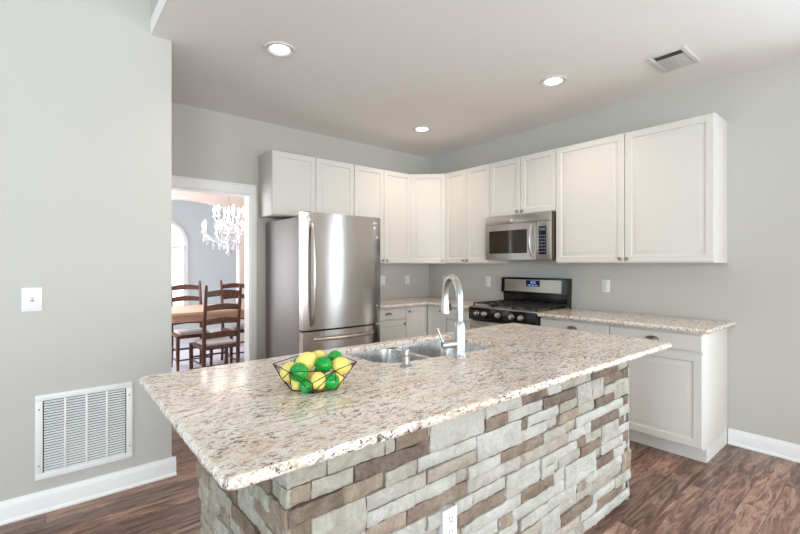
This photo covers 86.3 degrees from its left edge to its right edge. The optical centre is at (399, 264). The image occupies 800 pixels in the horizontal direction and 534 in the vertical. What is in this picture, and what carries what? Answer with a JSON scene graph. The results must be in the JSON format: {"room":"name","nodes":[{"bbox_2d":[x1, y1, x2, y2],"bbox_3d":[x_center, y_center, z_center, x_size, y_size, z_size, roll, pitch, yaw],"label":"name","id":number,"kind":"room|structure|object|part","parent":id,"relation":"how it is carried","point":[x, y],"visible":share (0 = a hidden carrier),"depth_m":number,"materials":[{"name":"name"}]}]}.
{"room":"kitchen","nodes":[
{"label":"kitchen","id":0,"kind":"room"},
{"bbox_2d":[0,0,171,501],"bbox_3d":[-3.498,-0.960,1.096,5.216,4.600,0.120,0,0,-40],"label":"wall","id":1,"kind":"structure","parent":0,"point":[86,85],"depth_m":2.42,"materials":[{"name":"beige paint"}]},
{"bbox_2d":[21,287,42,311],"bbox_3d":[-1.964,0.188,2.279,0.086,0.128,0.017,0,0,-40],"label":"wall plate","id":2,"kind":"object","parent":1,"relation":"attached to","point":[31,298],"visible":1,"depth_m":2.28,"materials":[{"name":"white plastic"}]},
{"bbox_2d":[35,382,132,480],"bbox_3d":[-1.784,0.933,2.431,0.447,0.454,0.014,0,0,-40],"label":"air vent","id":3,"kind":"object","parent":1,"relation":"in","point":[75,430],"visible":1,"depth_m":2.42,"materials":[{"name":"white plastic"}]},
{"bbox_2d":[0,456,176,525],"bbox_3d":[-3.442,1.282,1.047,5.240,0.115,0.026,0,0,-40],"label":"baseboard","id":4,"kind":"structure","parent":1,"relation":"attached to","point":[41,502],"depth_m":2.42,"materials":[{"name":"white paint"}]},
{"bbox_2d":[151,0,157,16],"bbox_3d":[0.713,-2.390,0.018,0.120,1.740,6.917,0,0,-40],"label":"wall header","id":5,"kind":"structure","parent":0,"point":[153,2],"depth_m":2.57,"materials":[{"name":"beige paint"}]},
{"bbox_2d":[172,200,235,329],"bbox_3d":[-3.966,-0.040,7.832,4.260,2.760,0.120,0,0,-40],"label":"wall","id":6,"kind":"structure","parent":0,"point":[208,265],"depth_m":7.98,"materials":[{"name":"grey paint"}]},
{"bbox_2d":[172,221,187,305],"bbox_3d":[-4.248,0.005,7.553,0.910,1.670,0.090,0,0,-40],"label":"window","id":7,"kind":"structure","parent":6,"relation":"in","point":[178,248],"depth_m":7.78,"materials":[{"name":"white glass"}]},
{"bbox_2d":[173,328,220,338],"bbox_3d":[-3.921,1.275,7.779,4.260,0.130,0.020,0,0,-40],"label":"baseboard","id":8,"kind":"structure","parent":6,"relation":"attached to","point":[211,330],"depth_m":8.09,"materials":[{"name":"white paint"}]},
{"bbox_2d":[172,190,243,346],"bbox_3d":[-3.015,-0.040,6.686,4.260,2.760,0.140,0,0,-40],"label":"wall","id":9,"kind":"structure","parent":0,"point":[223,201],"depth_m":6.88,"materials":[{"name":"beige paint"}]},
{"bbox_2d":[172,102,428,359],"bbox_3d":[-1.283,-0.040,4.396,4.240,2.760,0.120,0,0,-40],"label":"wall","id":10,"kind":"structure","parent":0,"point":[206,144],"depth_m":4.24,"materials":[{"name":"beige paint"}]},
{"bbox_2d":[172,175,256,361],"bbox_3d":[-1.888,0.283,3.889,1.121,2.114,0.172,0,0,-40],"label":"trim","id":11,"kind":"structure","parent":10,"relation":"attached to","point":[249,192],"depth_m":4.16,"materials":[{"name":"white paint"}]},
{"bbox_2d":[259,150,353,218],"bbox_3d":[-0.933,-0.768,4.372,0.910,0.607,0.359,0,0,-40],"label":"upper cabinet","id":12,"kind":"object","parent":10,"relation":"attached to","point":[290,184],"visible":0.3,"depth_m":4.18,"materials":[{"name":"white paint"}]},
{"bbox_3d":[-1.020,-0.768,4.120,0.451,0.594,0.020,0,0,-40],"label":"door","id":13,"kind":"part","parent":12,"relation":"part of","materials":[{"name":"white paint"}]},
{"bbox_3d":[-0.669,-0.768,4.411,0.451,0.594,0.020,0,0,-40],"label":"door","id":14,"kind":"part","parent":12,"relation":"part of","materials":[{"name":"white paint"}]},
{"bbox_2d":[354,165,410,263],"bbox_3d":[-0.273,-0.542,4.920,0.798,1.060,0.359,0,0,-40],"label":"upper cabinet","id":15,"kind":"object","parent":10,"relation":"attached to","point":[385,195],"visible":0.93,"depth_m":4.86,"materials":[{"name":"white paint"}]},
{"bbox_3d":[-0.339,-0.542,4.686,0.395,1.047,0.020,0,0,-40],"label":"door","id":16,"kind":"part","parent":15,"relation":"part of","materials":[{"name":"white paint"}]},
{"bbox_3d":[-0.031,-0.542,4.941,0.395,1.047,0.020,0,0,-40],"label":"door","id":17,"kind":"part","parent":15,"relation":"part of","materials":[{"name":"white paint"}]},
{"bbox_2d":[381,276,384,284],"bbox_3d":[-0.205,0.193,5.206,0.070,0.115,0.010,0,0,-40],"label":"power outlet","id":18,"kind":"object","parent":10,"relation":"attached to","point":[382,277],"visible":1,"depth_m":5.20,"materials":[{"name":"white plastic"}]},
{"bbox_2d":[405,275,409,283],"bbox_3d":[0.097,0.198,5.457,0.070,0.115,0.010,0,0,-40],"label":"power outlet","id":19,"kind":"object","parent":10,"relation":"attached to","point":[407,277],"visible":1,"depth_m":5.45,"materials":[{"name":"white plastic"}]},
{"bbox_2d":[406,174,453,263],"bbox_3d":[0.350,-0.542,5.265,0.613,1.060,0.625,0,0,-40],"label":"upper cabinet","id":20,"kind":"object","parent":10,"relation":"attached to","point":[427,190],"visible":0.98,"depth_m":5.04,"materials":[{"name":"white paint"}]},
{"bbox_2d":[0,336,799,533],"bbox_3d":[-1.782,1.390,1.835,8.800,0.100,12.900,0,0,-40],"label":"floor","id":21,"kind":"structure","parent":0,"point":[739,490],"depth_m":2.41,"materials":[{"name":"brown wood"}]},
{"bbox_2d":[172,281,212,371],"bbox_3d":[-2.722,0.780,5.535,0.429,1.124,0.518,0,0,-40],"label":"dining chair","id":22,"kind":"object","parent":21,"relation":"on","point":[179,334],"visible":0.61,"depth_m":5.53,"materials":[{"name":"brown wood"}]},
{"bbox_3d":[-2.986,0.780,5.571,0.040,1.124,0.111,0,0,-40],"label":"leg","id":23,"kind":"part","parent":22,"relation":"part of","materials":[{"name":"brown wood"}]},
{"bbox_3d":[-2.720,1.110,5.228,0.040,0.460,0.042,0,0,-40],"label":"leg","id":24,"kind":"part","parent":22,"relation":"part of","materials":[{"name":"brown wood"}]},
{"bbox_3d":[-2.693,0.896,5.500,0.390,0.037,0.415,0,0,-40],"label":"seat","id":25,"kind":"part","parent":22,"relation":"part of","materials":[{"name":"white fabric"}]},
{"bbox_2d":[174,328,208,335],"bbox_3d":[-2.690,0.862,5.496,0.336,0.033,0.365,0,0,-40],"label":"cushion","id":26,"kind":"object","parent":22,"relation":"on","point":[191,331],"depth_m":5.39,"materials":[{"name":"white fabric"}]},
{"bbox_3d":[-2.709,0.780,5.801,0.040,1.124,0.111,0,0,-40],"label":"leg","id":27,"kind":"part","parent":22,"relation":"part of","materials":[{"name":"brown wood"}]},
{"bbox_3d":[-2.421,1.110,5.476,0.040,0.460,0.042,0,0,-40],"label":"leg","id":28,"kind":"part","parent":22,"relation":"part of","materials":[{"name":"brown wood"}]},
{"bbox_2d":[172,302,243,322],"bbox_3d":[-2.275,0.934,5.324,2.100,0.812,0.920,0,0,-40],"label":"dining table","id":29,"kind":"object","parent":21,"relation":"on","point":[186,313],"visible":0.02,"depth_m":4.90,"materials":[{"name":"brown wood"}]},
{"bbox_2d":[189,284,241,369],"bbox_3d":[-2.044,0.780,4.752,0.429,1.124,0.518,0,0,-42],"label":"dining chair","id":30,"kind":"object","parent":21,"relation":"on","point":[214,340],"visible":0.81,"depth_m":4.63,"materials":[{"name":"brown wood"}]},
{"bbox_3d":[-2.348,1.110,4.800,0.040,0.460,0.042,0,0,-42],"label":"leg","id":31,"kind":"part","parent":30,"relation":"part of","materials":[{"name":"brown wood"}]},
{"bbox_3d":[-2.048,0.780,4.485,0.040,1.124,0.111,0,0,-42],"label":"leg","id":32,"kind":"part","parent":30,"relation":"part of","materials":[{"name":"brown wood"}]},
{"bbox_3d":[-2.075,0.896,4.786,0.390,0.037,0.415,0,0,-42],"label":"seat","id":33,"kind":"part","parent":30,"relation":"part of","materials":[{"name":"white fabric"}]},
{"bbox_2d":[194,337,234,346],"bbox_3d":[-2.078,0.862,4.789,0.336,0.033,0.365,0,0,-42],"label":"cushion","id":34,"kind":"object","parent":30,"relation":"on","point":[221,341],"depth_m":4.69,"materials":[{"name":"white fabric"}]},
{"bbox_3d":[-2.058,1.110,5.059,0.040,0.460,0.042,0,0,-42],"label":"leg","id":35,"kind":"part","parent":30,"relation":"part of","materials":[{"name":"brown wood"}]},
{"bbox_3d":[-1.779,0.780,4.725,0.040,1.124,0.111,0,0,-42],"label":"leg","id":36,"kind":"part","parent":30,"relation":"part of","materials":[{"name":"brown wood"}]},
{"bbox_2d":[220,280,243,363],"bbox_3d":[-2.230,0.780,5.944,0.429,1.124,0.518,0,0,-40],"label":"dining chair","id":37,"kind":"object","parent":21,"relation":"on","point":[230,285],"visible":0.27,"depth_m":5.95,"materials":[{"name":"brown wood"}]},
{"bbox_3d":[-2.494,0.780,5.980,0.040,1.124,0.111,0,0,-40],"label":"leg","id":38,"kind":"part","parent":37,"relation":"part of","materials":[{"name":"brown wood"}]},
{"bbox_3d":[-2.228,1.110,5.637,0.040,0.460,0.042,0,0,-40],"label":"leg","id":39,"kind":"part","parent":37,"relation":"part of","materials":[{"name":"brown wood"}]},
{"bbox_3d":[-2.201,0.896,5.909,0.390,0.037,0.415,0,0,-40],"label":"seat","id":40,"kind":"part","parent":37,"relation":"part of","materials":[{"name":"beige fabric"}]},
{"bbox_2d":[225,324,243,329],"bbox_3d":[-2.198,0.862,5.905,0.336,0.033,0.365,0,0,-40],"label":"cushion","id":41,"kind":"object","parent":37,"relation":"on","point":[227,327],"depth_m":5.82,"materials":[{"name":"white fabric"}]},
{"bbox_2d":[266,211,379,357],"bbox_3d":[-0.733,0.440,4.159,0.825,1.800,0.884,0,0,-40],"label":"refrigerator","id":42,"kind":"object","parent":21,"relation":"on","point":[323,269],"visible":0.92,"depth_m":3.85,"materials":[{"name":"grey metal"}]},
{"bbox_3d":[-0.741,0.085,3.636,0.027,0.896,0.090,0,0,-40],"label":"handle","id":43,"kind":"part","parent":42,"relation":"part of","materials":[{"name":"silver metal"}]},
{"bbox_3d":[-0.523,0.915,3.907,0.825,0.670,0.089,0,0,-40],"label":"freezer drawer","id":44,"kind":"part","parent":42,"relation":"part of","materials":[{"name":"silver metal"}]},
{"bbox_3d":[-0.523,0.058,3.907,0.825,1.015,0.089,0,0,-40],"label":"door","id":45,"kind":"part","parent":42,"relation":"part of","materials":[{"name":"silver metal"}]},
{"bbox_3d":[-0.477,0.645,3.852,0.644,0.027,0.085,0,0,-40],"label":"handle","id":46,"kind":"part","parent":42,"relation":"part of","materials":[{"name":"silver metal"}]},
{"bbox_2d":[377,306,406,341],"bbox_3d":[-0.302,0.896,4.716,0.488,0.887,0.626,0,0,-40],"label":"base cabinet","id":47,"kind":"object","parent":21,"relation":"on","point":[392,323],"visible":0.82,"depth_m":4.54,"materials":[{"name":"white paint"}]},
{"bbox_3d":[-0.128,0.913,4.507,0.485,0.625,0.020,0,0,-40],"label":"door","id":48,"kind":"part","parent":47,"relation":"part of","materials":[{"name":"white paint"}]},
{"bbox_3d":[-0.128,0.528,4.507,0.485,0.115,0.020,0,0,-40],"label":"drawer","id":49,"kind":"part","parent":47,"relation":"part of","materials":[{"name":"white paint"}]},
{"bbox_2d":[195,347,630,533],"bbox_3d":[0.244,0.896,2.077,2.120,0.887,0.845,0,0,-40],"label":"kitchen island","id":50,"kind":"object","parent":21,"relation":"on","point":[556,459],"visible":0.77,"depth_m":1.60,"materials":[{"name":"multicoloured stone"}]},
{"bbox_2d":[139,323,671,490],"bbox_3d":[0.248,0.438,1.970,2.366,0.028,1.041,0,0,-40],"label":"island countertop","id":51,"kind":"structure","parent":50,"relation":"on","point":[243,423],"depth_m":1.38,"materials":[{"name":"beige stone"}]},
{"bbox_2d":[273,354,356,393],"bbox_3d":[-0.294,0.381,1.482,0.258,0.083,0.288,0,0,-40],"label":"wire bowl","id":52,"kind":"object","parent":51,"relation":"on","point":[353,363],"visible":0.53,"depth_m":1.40,"materials":[{"name":"brown metal"}]},
{"bbox_2d":[280,362,294,381],"bbox_3d":[-0.377,0.368,1.460,0.066,0.066,0.062,0,0,-9],"label":"lemon","id":53,"kind":"object","parent":52,"relation":"in","point":[287,366],"visible":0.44,"depth_m":1.44,"materials":[{"name":"yellow food"}]},
{"bbox_2d":[290,380,299,389],"bbox_3d":[-0.345,0.399,1.433,0.046,0.045,0.042,0,0,-17],"label":"lemon","id":54,"kind":"object","parent":52,"relation":"in","point":[295,385],"visible":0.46,"depth_m":1.42,"materials":[{"name":"yellow food"}]},
{"bbox_2d":[289,362,307,381],"bbox_3d":[-0.334,0.355,1.407,0.062,0.064,0.063,0,0,-21],"label":"lime","id":55,"kind":"object","parent":52,"relation":"in","point":[298,366],"visible":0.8,"depth_m":1.39,"materials":[{"name":"green food"}]},
{"bbox_2d":[299,379,311,392],"bbox_3d":[-0.311,0.401,1.408,0.043,0.044,0.044,0,0,-28],"label":"lime","id":56,"kind":"object","parent":52,"relation":"in","point":[308,385],"visible":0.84,"depth_m":1.39,"materials":[{"name":"green food"}]},
{"bbox_2d":[295,352,315,370],"bbox_3d":[-0.330,0.342,1.497,0.072,0.070,0.066,0,0,-15],"label":"lemon","id":57,"kind":"object","parent":52,"relation":"in","point":[307,358],"visible":0.59,"depth_m":1.48,"materials":[{"name":"yellow food"}]},
{"bbox_2d":[306,370,316,379],"bbox_3d":[-0.299,0.396,1.499,0.051,0.048,0.052,0,0,30],"label":"lemon","id":58,"kind":"object","parent":52,"relation":"in","point":[309,373],"visible":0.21,"depth_m":1.48,"materials":[{"name":"yellow food"}]},
{"bbox_2d":[310,372,324,389],"bbox_3d":[-0.274,0.388,1.426,0.061,0.058,0.057,0,0,36],"label":"lemon","id":59,"kind":"object","parent":52,"relation":"in","point":[315,376],"visible":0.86,"depth_m":1.40,"materials":[{"name":"yellow food"}]},
{"bbox_2d":[313,350,327,358],"bbox_3d":[-0.301,0.344,1.566,0.063,0.059,0.061,0,0,6],"label":"lemon","id":60,"kind":"object","parent":52,"relation":"in","point":[319,353],"visible":0.38,"depth_m":1.55,"materials":[{"name":"yellow food"}]},
{"bbox_2d":[315,356,331,372],"bbox_3d":[-0.267,0.350,1.494,0.060,0.058,0.058,0,0,-27],"label":"lime","id":61,"kind":"object","parent":52,"relation":"in","point":[323,363],"visible":0.94,"depth_m":1.47,"materials":[{"name":"green food"}]},
{"bbox_2d":[325,373,338,388],"bbox_3d":[-0.230,0.392,1.433,0.054,0.053,0.053,0,0,6],"label":"lime","id":62,"kind":"object","parent":52,"relation":"in","point":[330,383],"visible":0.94,"depth_m":1.41,"materials":[{"name":"green food"}]},
{"bbox_2d":[328,350,341,360],"bbox_3d":[-0.237,0.341,1.563,0.054,0.054,0.056,0,0,-18],"label":"lime","id":63,"kind":"object","parent":52,"relation":"in","point":[334,354],"visible":0.52,"depth_m":1.54,"materials":[{"name":"green food"}]},
{"bbox_2d":[334,372,343,385],"bbox_3d":[-0.217,0.398,1.480,0.044,0.046,0.049,0,0,-17],"label":"lemon","id":64,"kind":"object","parent":52,"relation":"in","point":[341,378],"visible":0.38,"depth_m":1.47,"materials":[{"name":"yellow food"}]},
{"bbox_2d":[332,357,350,374],"bbox_3d":[-0.209,0.359,1.515,0.068,0.062,0.065,0,0,-27],"label":"lemon","id":65,"kind":"object","parent":52,"relation":"in","point":[339,362],"visible":0.71,"depth_m":1.49,"materials":[{"name":"yellow food"}]},
{"bbox_2d":[393,348,411,367],"bbox_3d":[0.013,0.387,1.788,0.081,0.073,0.049,0,0,41],"label":"soap dispenser","id":66,"kind":"object","parent":51,"relation":"on","point":[405,358],"visible":1,"depth_m":1.77,"materials":[{"name":"grey metal"}]},
{"bbox_2d":[350,340,488,362],"bbox_3d":[0.121,0.546,2.167,0.795,0.187,0.480,0,0,-40],"label":"sink","id":67,"kind":"object","parent":51,"relation":"in","point":[431,349],"visible":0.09,"depth_m":2.35,"materials":[{"name":"silver metal"}]},
{"bbox_2d":[350,349,428,362],"bbox_3d":[-0.048,0.546,2.028,0.357,0.187,0.477,0,0,-40],"label":"basin","id":68,"kind":"object","parent":67,"relation":"in","point":[383,355],"depth_m":2.24,"materials":[{"name":"silver metal"}]},
{"bbox_2d":[394,340,488,357],"bbox_3d":[0.259,0.546,2.281,0.437,0.187,0.480,0,0,-40],"label":"basin","id":69,"kind":"object","parent":67,"relation":"in","point":[431,349],"depth_m":2.46,"materials":[{"name":"silver metal"}]},
{"bbox_2d":[436,274,466,357],"bbox_3d":[0.253,0.235,2.038,0.134,0.377,0.244,0,0,11],"label":"faucet","id":70,"kind":"object","parent":51,"relation":"on","point":[458,343],"visible":1,"depth_m":1.95,"materials":[{"name":"grey metal"}]},
{"bbox_3d":[0.185,0.327,1.938,0.040,0.079,0.013,0,0,-22],"label":"lever","id":71,"kind":"part","parent":70,"relation":"part of","materials":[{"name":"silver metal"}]},
{"bbox_3d":[0.251,0.158,2.054,0.033,0.222,0.221,0,0,-14],"label":"spout","id":72,"kind":"part","parent":70,"relation":"part of","materials":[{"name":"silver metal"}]},
{"bbox_2d":[438,503,456,533],"bbox_3d":[0.164,0.897,1.482,0.070,0.115,0.038,0,0,-40],"label":"power outlet","id":73,"kind":"object","parent":50,"relation":"attached to","point":[449,514],"visible":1,"depth_m":1.47,"materials":[{"name":"white plastic"}]},
{"bbox_2d":[447,512,453,524],"bbox_3d":[0.174,0.875,1.469,0.032,0.034,0.004,0,0,-40],"label":"socket","id":74,"kind":"object","parent":73,"relation":"attached to","point":[450,515],"depth_m":1.47,"materials":[{"name":"grey plastic"}]},
{"bbox_2d":[447,525,453,533],"bbox_3d":[0.174,0.920,1.469,0.032,0.034,0.004,0,0,-40],"label":"socket","id":75,"kind":"object","parent":73,"relation":"attached to","point":[450,528],"depth_m":1.47,"materials":[{"name":"grey plastic"}]},
{"bbox_2d":[405,305,446,337],"bbox_3d":[0.318,0.896,5.061,0.900,0.887,0.888,0,0,-40],"label":"base cabinet","id":76,"kind":"object","parent":21,"relation":"on","point":[421,320],"visible":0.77,"depth_m":4.75,"materials":[{"name":"white paint"}]},
{"bbox_3d":[0.182,0.848,4.764,0.306,0.755,0.020,0,0,-40],"label":"door","id":77,"kind":"part","parent":76,"relation":"part of","materials":[{"name":"white paint"}]},
{"bbox_2d":[380,296,491,308],"bbox_3d":[0.250,0.438,4.765,1.406,0.028,1.266,0,0,-40],"label":"countertop","id":78,"kind":"structure","parent":76,"relation":"on","point":[427,300],"depth_m":4.78,"materials":[{"name":"beige stone"}]},
{"bbox_3d":[0.411,0.848,4.751,0.020,0.755,0.284,0,0,-40],"label":"door","id":79,"kind":"part","parent":76,"relation":"part of","materials":[{"name":"white paint"}]},
{"bbox_2d":[446,307,471,331],"bbox_3d":[0.835,0.896,4.668,0.622,0.887,0.371,0,0,-40],"label":"base cabinet","id":80,"kind":"object","parent":21,"relation":"on","point":[451,318],"visible":0.07,"depth_m":4.54,"materials":[{"name":"white paint"}]},
{"bbox_3d":[0.625,0.666,4.493,0.020,0.132,0.368,0,0,-40],"label":"drawer","id":81,"kind":"part","parent":80,"relation":"part of","materials":[{"name":"white paint"}]},
{"bbox_3d":[0.625,0.528,4.493,0.020,0.115,0.368,0,0,-40],"label":"drawer","id":82,"kind":"part","parent":80,"relation":"part of","materials":[{"name":"white paint"}]},
{"bbox_2d":[469,277,571,328],"bbox_3d":[1.160,0.739,4.207,0.711,1.203,0.782,0,0,-40],"label":"gas range","id":83,"kind":"object","parent":21,"relation":"on","point":[524,297],"visible":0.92,"depth_m":4.18,"materials":[{"name":"black metal"}]},
{"bbox_3d":[0.916,0.605,3.990,0.058,0.021,0.682,0,0,-40],"label":"handle","id":84,"kind":"part","parent":83,"relation":"part of","materials":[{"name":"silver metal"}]},
{"bbox_3d":[0.952,0.863,4.021,0.037,0.615,0.740,0,0,-40],"label":"oven door","id":85,"kind":"part","parent":83,"relation":"part of","materials":[{"name":"silver metal"}]},
{"bbox_3d":[0.951,0.485,4.019,0.041,0.120,0.760,0,0,-40],"label":"control panel","id":86,"kind":"part","parent":83,"relation":"part of","materials":[{"name":"black metal"}]},
{"bbox_2d":[470,304,569,313],"bbox_3d":[1.165,0.427,4.198,0.575,0.024,0.760,0,0,-40],"label":"cooktop","id":87,"kind":"object","parent":83,"relation":"in","point":[486,308],"depth_m":4.03,"materials":[{"name":"black metal"}]},
{"bbox_3d":[1.068,0.481,3.813,0.042,0.052,0.052,0,0,-40],"label":"knob","id":88,"kind":"part","parent":83,"relation":"part of","materials":[{"name":"silver metal"}]},
{"bbox_3d":[1.349,0.220,4.385,0.011,0.125,0.663,0,0,-40],"label":"backguard panel","id":89,"kind":"part","parent":83,"relation":"part of","materials":[{"name":"silver metal"}]},
{"bbox_2d":[540,317,609,334],"bbox_3d":[1.636,0.896,3.701,0.626,0.887,0.596,0,0,-40],"label":"base cabinet","id":90,"kind":"object","parent":21,"relation":"on","point":[594,327],"visible":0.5,"depth_m":3.49,"materials":[{"name":"white paint"}]},
{"bbox_2d":[610,324,727,462],"bbox_3d":[2.022,0.896,3.235,0.626,0.887,0.607,0,0,-40],"label":"base cabinet","id":91,"kind":"object","parent":21,"relation":"on","point":[678,394],"visible":0.67,"depth_m":2.99,"materials":[{"name":"white paint"}]},
{"bbox_2d":[537,308,735,333],"bbox_3d":[1.843,0.438,3.441,0.644,0.028,1.255,0,0,-40],"label":"countertop","id":92,"kind":"structure","parent":91,"relation":"on","point":[694,325],"depth_m":3.27,"materials":[{"name":"beige stone"}]},
{"bbox_3d":[1.794,0.520,3.047,0.027,0.026,0.092,0,0,-40],"label":"cup pull","id":93,"kind":"part","parent":91,"relation":"part of","materials":[{"name":"silver metal"}]},
{"bbox_3d":[1.812,0.528,3.062,0.020,0.115,0.604,0,0,-40],"label":"drawer","id":94,"kind":"part","parent":91,"relation":"part of","materials":[{"name":"white paint"}]},
{"bbox_3d":[1.812,0.913,3.062,0.020,0.625,0.604,0,0,-40],"label":"door","id":95,"kind":"part","parent":91,"relation":"part of","materials":[{"name":"white paint"}]},
{"bbox_2d":[151,0,799,157],"bbox_3d":[1.285,-1.470,1.302,4.480,0.100,8.162,0,0,-40],"label":"ceiling","id":96,"kind":"structure","parent":0,"point":[368,72],"depth_m":2.90,"materials":[{"name":"paint"}]},
{"bbox_2d":[264,41,295,56],"bbox_3d":[-0.791,-1.415,2.813,0.200,0.010,0.200,0,0,-40],"label":"recessed light","id":97,"kind":"object","parent":96,"relation":"in","point":[275,48],"visible":1,"depth_m":2.80,"materials":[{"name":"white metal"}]},
{"bbox_2d":[412,126,430,132],"bbox_3d":[0.231,-1.415,4.475,0.200,0.010,0.200,0,0,-40],"label":"recessed light","id":98,"kind":"object","parent":96,"relation":"in","point":[420,129],"visible":1,"depth_m":4.48,"materials":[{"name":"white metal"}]},
{"bbox_2d":[540,75,566,86],"bbox_3d":[1.188,-1.415,3.304,0.200,0.010,0.200,0,0,-40],"label":"recessed light","id":99,"kind":"object","parent":96,"relation":"in","point":[556,80],"visible":1,"depth_m":3.29,"materials":[{"name":"white metal"}]},
{"bbox_2d":[646,45,699,72],"bbox_3d":[1.890,-1.414,2.953,0.330,0.012,0.230,0,0,-40],"label":"ceiling vent","id":100,"kind":"object","parent":96,"relation":"in","point":[679,57],"visible":1,"depth_m":2.94,"materials":[{"name":"white metal"}]},
{"bbox_2d":[429,55,799,444],"bbox_3d":[2.962,-0.090,2.694,0.120,2.860,8.162,0,0,-40],"label":"wall","id":101,"kind":"structure","parent":0,"point":[757,289],"depth_m":3.16,"materials":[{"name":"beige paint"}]},
{"bbox_2d":[445,163,507,263],"bbox_3d":[0.850,-0.542,4.862,0.359,1.060,0.661,0,0,-40],"label":"upper cabinet","id":102,"kind":"object","parent":101,"relation":"attached to","point":[467,191],"visible":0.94,"depth_m":4.75,"materials":[{"name":"white paint"}]},
{"bbox_3d":[0.637,-0.542,4.901,0.020,1.047,0.326,0,0,-40],"label":"door","id":103,"kind":"part","parent":102,"relation":"part of","materials":[{"name":"white paint"}]},
{"bbox_3d":[0.849,-0.542,4.646,0.020,1.047,0.326,0,0,-40],"label":"door","id":104,"kind":"part","parent":102,"relation":"part of","materials":[{"name":"white paint"}]},
{"bbox_2d":[486,277,490,286],"bbox_3d":[1.019,0.198,4.934,0.010,0.115,0.070,0,0,-40],"label":"power outlet","id":105,"kind":"object","parent":101,"relation":"attached to","point":[488,279],"visible":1,"depth_m":4.93,"materials":[{"name":"white plastic"}]},
{"bbox_2d":[490,148,556,216],"bbox_3d":[1.304,-0.782,4.314,0.359,0.580,0.753,0,0,-40],"label":"upper cabinet","id":106,"kind":"object","parent":101,"relation":"attached to","point":[523,184],"visible":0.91,"depth_m":4.18,"materials":[{"name":"white paint"}]},
{"bbox_3d":[1.077,-0.782,4.371,0.020,0.567,0.372,0,0,-40],"label":"door","id":107,"kind":"part","parent":106,"relation":"part of","materials":[{"name":"white paint"}]},
{"bbox_2d":[485,211,555,259],"bbox_3d":[1.265,-0.268,4.283,0.455,0.445,0.746,0,0,-40],"label":"microwave","id":108,"kind":"object","parent":106,"relation":"attached to","point":[527,236],"visible":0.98,"depth_m":4.12,"materials":[{"name":"silver metal"}]},
{"bbox_3d":[1.094,-0.224,4.236,0.026,0.357,0.600,0,0,-40],"label":"door","id":109,"kind":"part","parent":108,"relation":"part of","materials":[{"name":"silver metal"}]},
{"bbox_3d":[1.230,-0.225,4.021,0.067,0.316,0.022,0,0,-40],"label":"handle","id":110,"kind":"part","parent":108,"relation":"part of","materials":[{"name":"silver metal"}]},
{"bbox_3d":[1.333,-0.224,3.948,0.026,0.357,0.143,0,0,-40],"label":"control panel","id":111,"kind":"part","parent":108,"relation":"part of","materials":[{"name":"silver metal"}]},
{"bbox_3d":[1.318,-0.782,4.081,0.020,0.567,0.372,0,0,-40],"label":"door","id":112,"kind":"part","parent":106,"relation":"part of","materials":[{"name":"white paint"}]},
{"bbox_2d":[602,280,609,291],"bbox_3d":[1.878,0.196,3.899,0.010,0.115,0.070,0,0,-40],"label":"power outlet","id":113,"kind":"object","parent":101,"relation":"attached to","point":[605,283],"visible":1,"depth_m":3.89,"materials":[{"name":"white plastic"}]},
{"bbox_2d":[556,113,726,262],"bbox_3d":[1.933,-0.542,3.556,0.359,1.060,1.210,0,0,-40],"label":"upper cabinet","id":114,"kind":"object","parent":101,"relation":"attached to","point":[655,194],"visible":1,"depth_m":3.33,"materials":[{"name":"white paint"}]},
{"bbox_3d":[1.633,-0.542,3.701,0.020,1.047,0.601,0,0,-40],"label":"door","id":115,"kind":"part","parent":114,"relation":"part of","materials":[{"name":"white paint"}]},
{"bbox_3d":[2.020,-0.542,3.235,0.020,1.047,0.601,0,0,-40],"label":"door","id":116,"kind":"part","parent":114,"relation":"part of","materials":[{"name":"white paint"}]},
{"bbox_2d":[728,428,799,462],"bbox_3d":[3.983,1.282,1.350,0.026,0.115,4.790,0,0,-40],"label":"baseboard","id":117,"kind":"structure","parent":101,"relation":"attached to","point":[762,444],"depth_m":3.03,"materials":[{"name":"white paint"}]},
{"bbox_3d":[-2.734,-1.470,6.348,4.500,0.100,4.738,0,0,-40],"label":"ceiling","id":118,"kind":"structure","parent":0,"visible":0},
{"bbox_2d":[201,205,243,255],"bbox_3d":[-2.110,-0.760,5.267,0.624,1.320,0.624,0,0,-28],"label":"chandelier","id":119,"kind":"object","parent":118,"relation":"hanging from","point":[228,240],"visible":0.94,"depth_m":5.23,"materials":[{"name":"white glass"}]},
{"bbox_3d":[-2.225,-0.340,5.135,0.068,0.131,0.318,0,0,35],"label":"arm","id":120,"kind":"part","parent":119,"relation":"part of","materials":[{"name":"clear glass"}]},
{"bbox_3d":[-2.079,-0.340,5.093,0.069,0.131,0.318,0,0,-1],"label":"arm","id":121,"kind":"part","parent":119,"relation":"part of","materials":[{"name":"clear glass"}]},
{"bbox_3d":[-2.110,-0.430,5.267,0.110,0.600,0.110,0,0,-40],"label":"stem","id":122,"kind":"part","parent":119,"relation":"part of","materials":[{"name":"clear glass"}]},
{"bbox_3d":[-1.965,-0.340,5.163,0.098,0.131,0.315,0,0,-40],"label":"arm","id":123,"kind":"part","parent":119,"relation":"part of","materials":[{"name":"clear glass"}]}
]}

